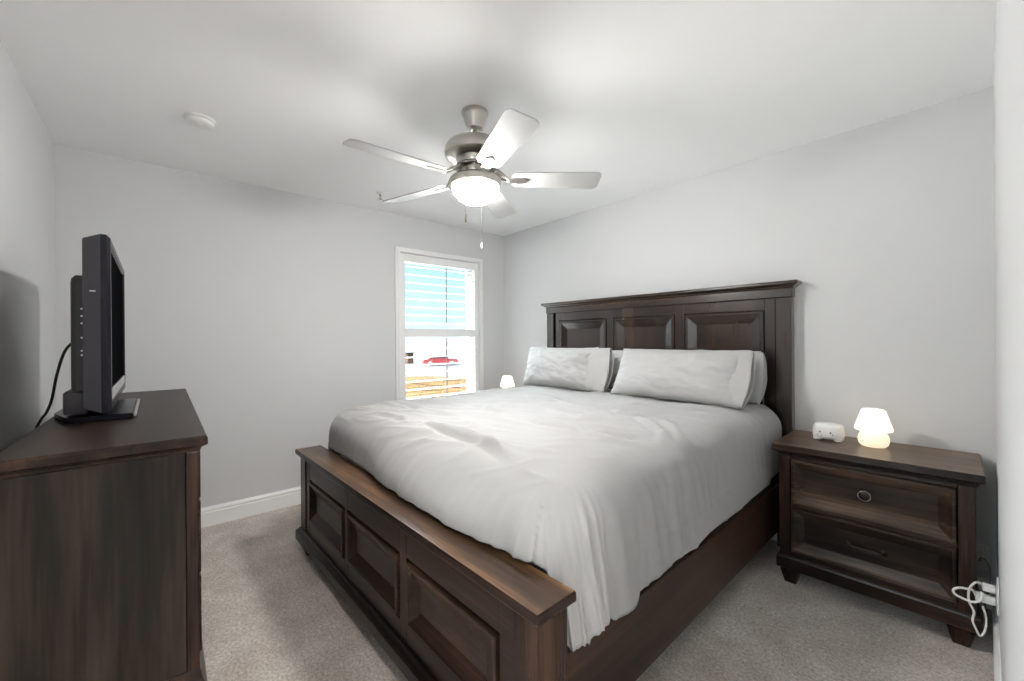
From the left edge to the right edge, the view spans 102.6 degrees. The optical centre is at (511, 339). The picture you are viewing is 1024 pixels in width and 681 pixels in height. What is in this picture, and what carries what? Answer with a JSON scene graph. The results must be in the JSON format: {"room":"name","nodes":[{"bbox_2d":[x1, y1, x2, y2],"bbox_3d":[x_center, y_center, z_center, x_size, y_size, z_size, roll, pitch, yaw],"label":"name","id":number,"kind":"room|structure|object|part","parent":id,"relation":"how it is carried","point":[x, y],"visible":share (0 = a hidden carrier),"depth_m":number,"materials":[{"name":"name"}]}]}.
{"room":"bedroom","nodes":[
{"label":"bedroom","id":0,"kind":"room"},
{"bbox_2d":[0,40,55,451],"bbox_3d":[-1.532,0.073,0.997,0.120,2.440,3.571,0,0,-41],"label":"wall","id":1,"kind":"structure","parent":0,"point":[27,168],"depth_m":1.83,"materials":[{"name":"white paint"}]},
{"bbox_2d":[54,144,504,507],"bbox_3d":[-1.468,0.073,3.518,3.516,2.440,0.160,0,0,-41],"label":"wall","id":2,"kind":"structure","parent":0,"point":[273,310],"depth_m":3.02,"materials":[{"name":"white paint"}]},
{"bbox_2d":[201,486,300,527],"bbox_3d":[-1.357,1.226,3.492,3.396,0.133,0.015,0,0,-41],"label":"baseboard","id":3,"kind":"structure","parent":2,"relation":"attached to","point":[238,509],"depth_m":3.00,"materials":[{"name":"white paint"}]},
{"bbox_2d":[394,246,483,399],"bbox_3d":[-0.737,0.006,4.129,0.995,1.712,0.185,0,0,-41],"label":"window","id":4,"kind":"structure","parent":2,"relation":"in","point":[469,351],"depth_m":4.26,"materials":[{"name":"white plastic"}]},
{"bbox_2d":[400,253,478,399],"bbox_3d":[-0.699,0.009,4.074,0.891,1.608,0.115,0,0,-39],"label":"plantation shutter","id":5,"kind":"object","parent":4,"relation":"attached to","point":[474,332],"visible":0.81,"depth_m":4.04,"materials":[{"name":"white paint"}]},
{"bbox_3d":[-0.706,-0.758,4.075,0.791,0.073,0.030,0,0,-41],"label":"rail","id":6,"kind":"part","parent":5,"relation":"part of","materials":[{"name":"white paint"}]},
{"bbox_3d":[-0.700,-0.060,4.075,0.791,0.077,0.030,0,0,-41],"label":"rail","id":7,"kind":"part","parent":5,"relation":"part of","materials":[{"name":"white paint"}]},
{"bbox_3d":[-0.649,-0.433,4.050,0.009,0.570,0.010,0,0,-41],"label":"tilt rod","id":8,"kind":"part","parent":5,"relation":"part of","materials":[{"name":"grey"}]},
{"bbox_3d":[-0.643,0.337,4.050,0.009,0.700,0.010,0,0,-41],"label":"tilt rod","id":9,"kind":"part","parent":5,"relation":"part of","materials":[{"name":"grey"}]},
{"bbox_3d":[-0.785,0.010,4.173,0.899,1.615,0.055,0,0,-41],"label":"sash","id":10,"kind":"part","parent":4,"relation":"part of","materials":[{"name":"white plastic"}]},
{"bbox_2d":[0,0,995,235],"bbox_3d":[-0.200,-1.207,1.213,4.840,0.100,5.240,0,0,-41],"label":"ceiling","id":11,"kind":"structure","parent":0,"point":[645,96],"depth_m":1.83,"materials":[{"name":"white paint"}]},
{"bbox_2d":[183,112,215,129],"bbox_3d":[-1.624,-1.125,2.133,0.138,0.040,0.138,0,0,-41],"label":"smoke detector","id":12,"kind":"object","parent":11,"relation":"attached to","point":[197,120],"visible":1,"depth_m":2.10,"materials":[{"name":"white plastic"}]},
{"bbox_2d":[376,192,384,199],"bbox_3d":[-1.036,-1.125,3.229,0.068,0.050,0.068,0,0,-41],"label":"sprinkler head","id":13,"kind":"object","parent":11,"relation":"attached to","point":[380,194],"visible":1,"depth_m":3.22},
{"bbox_2d":[343,105,600,247],"bbox_3d":[-0.222,-0.824,2.063,1.196,0.666,1.244,0,0,-41],"label":"ceiling fan","id":14,"kind":"object","parent":11,"relation":"hanging from","point":[475,155],"visible":1,"depth_m":2.00,"materials":[{"name":"silver metal"}]},
{"bbox_3d":[-0.509,-0.813,1.830,0.456,0.036,0.138,0,0,-41],"label":"blade","id":15,"kind":"part","parent":14,"relation":"part of","materials":[{"name":"grey wood"}]},
{"bbox_3d":[-0.534,-0.812,2.310,0.455,0.036,0.138,0,0,33],"label":"blade","id":16,"kind":"part","parent":14,"relation":"part of","materials":[{"name":"grey wood"}]},
{"bbox_3d":[-0.186,-0.735,2.088,0.238,0.096,0.238,0,0,-41],"label":"lamp shade","id":17,"kind":"part","parent":14,"relation":"part of","materials":[{"name":"white glass"}]},
{"bbox_3d":[-0.083,-0.816,2.487,0.138,0.036,0.455,0,0,15],"label":"blade","id":18,"kind":"part","parent":14,"relation":"part of","materials":[{"name":"grey wood"}]},
{"bbox_3d":[-0.036,-0.816,1.704,0.138,0.036,0.455,0,0,-21],"label":"blade","id":19,"kind":"part","parent":14,"relation":"part of","materials":[{"name":"grey wood"}]},
{"bbox_3d":[0.225,-0.818,2.112,0.455,0.036,0.138,0,0,-3],"label":"blade","id":20,"kind":"part","parent":14,"relation":"part of","materials":[{"name":"grey wood"}]},
{"bbox_2d":[201,504,993,680],"bbox_3d":[-0.180,1.323,1.213,4.840,0.080,5.240,0,0,-41],"label":"floor","id":21,"kind":"structure","parent":0,"point":[270,613],"depth_m":1.78,"materials":[{"name":"beige carpet"}]},
{"bbox_2d":[0,389,207,680],"bbox_3d":[-1.612,0.796,1.729,0.429,0.997,1.632,0,0,-40],"label":"dresser","id":22,"kind":"object","parent":21,"relation":"on","point":[100,521],"visible":1,"depth_m":1.13,"materials":[{"name":"brown wood"}]},
{"bbox_2d":[35,234,139,427],"bbox_3d":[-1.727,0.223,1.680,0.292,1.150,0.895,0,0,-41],"label":"television","id":23,"kind":"object","parent":22,"relation":"on","point":[97,296],"visible":0.84,"depth_m":1.41,"materials":[{"name":"grey plastic"}]},
{"bbox_3d":[-1.632,0.403,1.463,0.190,0.788,0.038,0,0,9],"label":"power cord","id":24,"kind":"part","parent":23,"relation":"part of","materials":[{"name":"black rubber"}]},
{"bbox_3d":[-1.579,0.284,1.726,0.008,0.013,0.515,0,0,-41],"label":"trim","id":25,"kind":"part","parent":23,"relation":"part of","materials":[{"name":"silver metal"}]},
{"bbox_3d":[-1.607,1.112,1.731,0.420,0.215,1.628,0,0,-40],"label":"moulding","id":26,"kind":"part","parent":22,"relation":"part of","materials":[{"name":"brown wood"}]},
{"bbox_3d":[-0.982,0.770,1.261,0.030,0.858,0.058,0,0,-40],"label":"post","id":27,"kind":"part","parent":22,"relation":"part of","materials":[{"name":"brown wood"}]},
{"bbox_3d":[-1.155,0.428,1.476,0.028,0.155,0.483,0,0,-40],"label":"drawer","id":28,"kind":"part","parent":22,"relation":"part of","materials":[{"name":"brown wood"}]},
{"bbox_3d":[-1.153,0.628,1.476,0.028,0.225,0.483,0,0,-40],"label":"drawer","id":29,"kind":"part","parent":22,"relation":"part of","materials":[{"name":"brown wood"}]},
{"bbox_3d":[-1.152,0.871,1.476,0.028,0.240,0.483,0,0,-40],"label":"drawer","id":30,"kind":"part","parent":22,"relation":"part of","materials":[{"name":"brown wood"}]},
{"bbox_2d":[295,279,801,680],"bbox_3d":[0.216,0.471,2.467,2.261,1.617,2.070,0,0,-42],"label":"king bed","id":31,"kind":"object","parent":21,"relation":"on","point":[443,603],"visible":0.66,"depth_m":1.62,"materials":[{"name":"brown wood"}]},
{"bbox_3d":[-1.196,0.948,2.464,0.112,0.485,0.095,0,0,-42],"label":"post","id":32,"kind":"part","parent":31,"relation":"part of","materials":[{"name":"brown wood"}]},
{"bbox_3d":[-0.974,0.928,2.156,0.033,0.230,0.524,0,0,-42],"label":"raised panel","id":33,"kind":"part","parent":31,"relation":"part of","materials":[{"name":"brown wood"}]},
{"bbox_3d":[-0.569,1.157,1.757,0.136,0.073,2.031,0,0,-42],"label":"moulding","id":34,"kind":"part","parent":31,"relation":"part of","materials":[{"name":"brown wood"}]},
{"bbox_3d":[-0.591,0.925,1.734,0.033,0.230,0.504,0,0,-42],"label":"raised panel","id":35,"kind":"part","parent":31,"relation":"part of","materials":[{"name":"brown wood"}]},
{"bbox_3d":[-0.558,0.943,1.763,0.104,0.485,1.800,0,0,-42],"label":"footboard","id":36,"kind":"part","parent":31,"relation":"part of","materials":[{"name":"brown wood"}]},
{"bbox_3d":[-0.204,0.922,1.307,0.033,0.230,0.504,0,0,-42],"label":"raised panel","id":37,"kind":"part","parent":31,"relation":"part of","materials":[{"name":"brown wood"}]},
{"bbox_3d":[0.075,0.938,1.063,0.112,0.485,0.088,0,0,-42],"label":"post","id":38,"kind":"part","parent":31,"relation":"part of","materials":[{"name":"brown wood"}]},
{"bbox_3d":[0.389,0.517,3.913,0.063,1.522,0.084,0,0,-42],"label":"post","id":39,"kind":"part","parent":31,"relation":"part of","materials":[{"name":"brown wood"}]},
{"bbox_2d":[341,454,770,573],"bbox_3d":[0.262,0.705,2.509,1.973,0.448,1.803,0,0,-42],"label":"mattress","id":40,"kind":"object","parent":31,"relation":"on","point":[543,570],"visible":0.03,"depth_m":2.20,"materials":[{"name":"grey"}]},
{"bbox_2d":[328,385,781,651],"bbox_3d":[0.193,0.627,2.477,2.073,0.490,2.037,0,0,-42],"label":"duvet","id":41,"kind":"object","parent":40,"relation":"on","point":[603,492],"visible":0.91,"depth_m":1.58,"materials":[{"name":"grey fabric"}]},
{"bbox_2d":[523,347,613,391],"bbox_3d":[0.434,0.234,3.389,0.226,0.341,0.873,0,0,-44],"label":"pillow","id":42,"kind":"object","parent":41,"relation":"on","point":[586,369],"visible":0.99,"depth_m":3.24,"materials":[{"name":"grey fabric"}]},
{"bbox_2d":[607,350,622,388],"bbox_3d":[0.645,0.245,3.447,0.154,0.319,0.850,0,0,-43],"label":"pillow","id":43,"kind":"object","parent":41,"relation":"on","point":[617,354],"visible":0.04,"depth_m":3.21,"materials":[{"name":"grey fabric"}]},
{"bbox_2d":[610,348,754,408],"bbox_3d":[1.082,0.234,2.709,0.253,0.333,0.927,0,0,-40],"label":"pillow","id":44,"kind":"object","parent":41,"relation":"on","point":[725,378],"visible":1,"depth_m":2.56,"materials":[{"name":"grey fabric"}]},
{"bbox_2d":[747,351,766,403],"bbox_3d":[1.240,0.238,2.797,0.164,0.322,0.873,0,0,-43],"label":"pillow","id":45,"kind":"object","parent":41,"relation":"on","point":[760,377],"visible":0.07,"depth_m":2.48,"materials":[{"name":"grey fabric"}]},
{"bbox_3d":[0.629,0.201,3.648,0.039,0.740,0.514,0,0,-42],"label":"raised panel","id":46,"kind":"part","parent":31,"relation":"part of","materials":[{"name":"brown wood"}]},
{"bbox_3d":[1.029,0.198,3.208,0.039,0.740,0.512,0,0,-42],"label":"raised panel","id":47,"kind":"part","parent":31,"relation":"part of","materials":[{"name":"brown wood"}]},
{"bbox_3d":[1.035,0.358,3.212,0.040,1.230,1.810,0,0,-42],"label":"headboard","id":48,"kind":"part","parent":31,"relation":"part of","materials":[{"name":"brown wood"}]},
{"bbox_3d":[1.009,-0.323,3.192,0.103,0.040,2.070,0,0,-42],"label":"crown","id":49,"kind":"part","parent":31,"relation":"part of","materials":[{"name":"brown wood"}]},
{"bbox_3d":[0.872,0.996,1.802,2.059,0.274,0.034,0,0,-42],"label":"rail","id":50,"kind":"part","parent":31,"relation":"part of","materials":[{"name":"brown wood"}]},
{"bbox_3d":[1.424,0.194,2.772,0.039,0.740,0.504,0,0,-42],"label":"raised panel","id":51,"kind":"part","parent":31,"relation":"part of","materials":[{"name":"brown wood"}]},
{"bbox_3d":[1.669,0.507,2.501,0.063,1.522,0.084,0,0,-42],"label":"post","id":52,"kind":"part","parent":31,"relation":"part of","materials":[{"name":"brown wood"}]},
{"bbox_2d":[771,430,985,647],"bbox_3d":[1.785,0.905,2.040,0.454,0.725,0.738,0,0,-43],"label":"nightstand","id":53,"kind":"object","parent":21,"relation":"on","point":[895,524],"visible":0.97,"depth_m":1.87,"materials":[{"name":"brown wood"}]},
{"bbox_3d":[1.440,0.886,2.154,0.052,0.568,0.050,0,0,-43],"label":"post","id":54,"kind":"part","parent":53,"relation":"part of","materials":[{"name":"brown wood"}]},
{"bbox_2d":[813,422,844,441],"bbox_3d":[1.707,0.498,2.211,0.093,0.090,0.136,0,0,-43],"label":"machine","id":55,"kind":"object","parent":53,"relation":"on","point":[825,430],"visible":1,"depth_m":2.18,"materials":[{"name":"white plastic"}]},
{"bbox_3d":[1.628,0.727,1.895,0.007,0.044,0.044,0,0,-43],"label":"knob","id":56,"kind":"part","parent":53,"relation":"part of","materials":[{"name":"brown metal"}]},
{"bbox_3d":[1.640,0.727,1.907,0.026,0.051,0.051,0,0,-43],"label":"knob","id":57,"kind":"part","parent":53,"relation":"part of","materials":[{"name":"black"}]},
{"bbox_3d":[1.639,0.979,1.904,0.034,0.024,0.148,0,0,-43],"label":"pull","id":58,"kind":"part","parent":53,"relation":"part of","materials":[{"name":"brown metal"}]},
{"bbox_3d":[1.650,0.735,1.916,0.046,0.232,0.578,0,0,-43],"label":"drawer","id":59,"kind":"part","parent":53,"relation":"part of","materials":[{"name":"brown wood"}]},
{"bbox_2d":[854,408,893,447],"bbox_3d":[1.824,0.447,2.068,0.150,0.190,0.150,0,0,-41],"label":"table lamp","id":60,"kind":"object","parent":53,"relation":"on","point":[874,424],"visible":1,"depth_m":2.02,"materials":[{"name":"beige glass"}]},
{"bbox_3d":[1.823,0.407,2.068,0.150,0.110,0.150,0,0,-41],"label":"lamp shade","id":61,"kind":"part","parent":60,"relation":"part of","materials":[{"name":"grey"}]},
{"bbox_3d":[1.650,0.860,1.915,0.026,0.518,0.586,0,0,-43],"label":"rail","id":62,"kind":"part","parent":53,"relation":"part of","materials":[{"name":"brown wood"}]},
{"bbox_3d":[1.652,0.979,1.916,0.046,0.224,0.578,0,0,-43],"label":"drawer","id":63,"kind":"part","parent":53,"relation":"part of","materials":[{"name":"brown wood"}]},
{"bbox_3d":[1.790,1.150,2.043,0.435,0.071,0.710,0,0,-43],"label":"moulding","id":64,"kind":"part","parent":53,"relation":"part of","materials":[{"name":"brown wood"}]},
{"bbox_3d":[1.873,0.883,1.688,0.052,0.568,0.050,0,0,-43],"label":"post","id":65,"kind":"part","parent":53,"relation":"part of","materials":[{"name":"brown wood"}]},
{"bbox_3d":[-0.024,0.919,4.150,0.454,0.725,0.655,0,0,-41],"label":"nightstand","id":66,"kind":"object","parent":21,"relation":"on","visible":0},
{"bbox_2d":[500,375,514,387],"bbox_3d":[-0.046,0.461,4.106,0.150,0.190,0.150,0,0,-41],"label":"table lamp","id":67,"kind":"object","parent":66,"relation":"on","point":[507,381],"visible":0.64,"depth_m":4.06,"materials":[{"name":"beige"}]},
{"bbox_2d":[503,87,996,584],"bbox_3d":[1.127,0.053,3.298,0.120,2.440,3.811,0,0,-41],"label":"wall","id":68,"kind":"structure","parent":0,"point":[886,227],"depth_m":2.29,"materials":[{"name":"white paint"}]},
{"bbox_2d":[771,533,991,609],"bbox_3d":[1.085,1.207,3.254,0.015,0.133,3.541,0,0,-41],"label":"baseboard","id":69,"kind":"structure","parent":68,"relation":"attached to","point":[979,579],"depth_m":1.94,"materials":[{"name":"white paint"}]},
{"bbox_2d":[976,543,988,571],"bbox_3d":[2.216,1.032,1.950,0.008,0.120,0.072,0,0,-41],"label":"wall outlet","id":70,"kind":"object","parent":68,"relation":"attached to","point":[982,550],"visible":0.49,"depth_m":1.94,"materials":[{"name":"white plastic"}]},
{"bbox_2d":[976,549,982,555],"bbox_3d":[2.213,1.012,1.948,0.002,0.028,0.034,0,0,-41],"label":"socket","id":71,"kind":"object","parent":70,"relation":"attached to","point":[979,552],"depth_m":1.94,"materials":[{"name":"white plastic"}]},
{"bbox_2d":[993,0,1023,680],"bbox_3d":[1.006,0.054,0.752,3.396,2.440,0.120,0,0,-41],"label":"wall","id":72,"kind":"structure","parent":0,"point":[1008,78],"depth_m":0.74,"materials":[{"name":"white paint"}]},
{"bbox_2d":[952,586,995,605],"bbox_3d":[1.797,0.992,1.592,0.129,0.055,0.053,0,0,6],"label":"charger","id":73,"kind":"object","parent":72,"relation":"attached to","point":[980,596],"visible":1,"depth_m":1.58,"materials":[{"name":"white plastic"}]},
{"bbox_3d":[1.775,0.992,1.591,0.087,0.054,0.046,0,0,7],"label":"cord","id":74,"kind":"part","parent":73,"relation":"part of","materials":[{"name":"white plastic"}]},
{"bbox_2d":[967,581,995,636],"bbox_3d":[1.820,1.044,1.583,0.082,0.207,0.051,0,0,-11],"label":"charger","id":75,"kind":"object","parent":72,"relation":"attached to","point":[986,587],"visible":1,"depth_m":1.58,"materials":[{"name":"white plastic"}]},
{"bbox_2d":[976,555,990,621],"bbox_3d":[2.173,1.139,1.881,0.040,0.252,0.152,0,0,40],"label":"plug","id":76,"kind":"object","parent":72,"relation":"attached to","point":[979,559],"visible":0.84,"depth_m":1.88,"materials":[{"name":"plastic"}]},
{"bbox_2d":[992,582,1001,680],"bbox_3d":[1.347,1.204,1.129,2.400,0.133,0.015,0,0,-41],"label":"baseboard","id":77,"kind":"structure","parent":72,"relation":"attached to","point":[996,636],"depth_m":1.54,"materials":[{"name":"white paint"}]},
{"bbox_2d":[996,577,998,615],"bbox_3d":[1.857,0.982,1.568,0.074,0.120,0.008,0,0,-41],"label":"wall outlet","id":78,"kind":"object","parent":72,"relation":"attached to","point":[997,578],"visible":0.94,"depth_m":1.54,"materials":[{"name":"white plastic"}]},
{"label":"outside","id":79,"kind":"structure","parent":0,"visible":0},
{"bbox_2d":[405,341,465,376],"bbox_3d":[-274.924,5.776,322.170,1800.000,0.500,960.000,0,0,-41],"label":"ground","id":80,"kind":"structure","parent":79,"point":[421,344],"depth_m":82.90,"materials":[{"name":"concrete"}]},
{"bbox_2d":[405,352,412,363],"bbox_3d":[-14.744,2.717,58.695,1.040,1.560,1.040,0,0,-41],"label":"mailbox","id":81,"kind":"object","parent":80,"relation":"on","point":[409,354],"visible":0.82,"depth_m":58.35,"materials":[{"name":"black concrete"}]},
{"bbox_2d":[406,376,465,398],"bbox_3d":[-8.210,3.439,27.776,30.000,0.011,17.300,0,0,-41],"label":"soil","id":82,"kind":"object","parent":80,"relation":"on","point":[409,394],"visible":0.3,"depth_m":29.57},
{"bbox_2d":[406,380,465,390],"bbox_3d":[-7.420,3.421,30.868,10.495,0.012,7.214,0,0,7],"label":"rut","id":83,"kind":"structure","parent":82,"relation":"on","point":[438,380],"depth_m":30.01,"materials":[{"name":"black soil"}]},
{"bbox_2d":[422,354,457,365],"bbox_3d":[-9.482,2.724,53.991,4.500,1.460,1.851,0,0,-19],"label":"car","id":84,"kind":"object","parent":80,"relation":"on","point":[430,360],"visible":0.82,"depth_m":53.14,"materials":[{"name":"red paint"}]}
]}

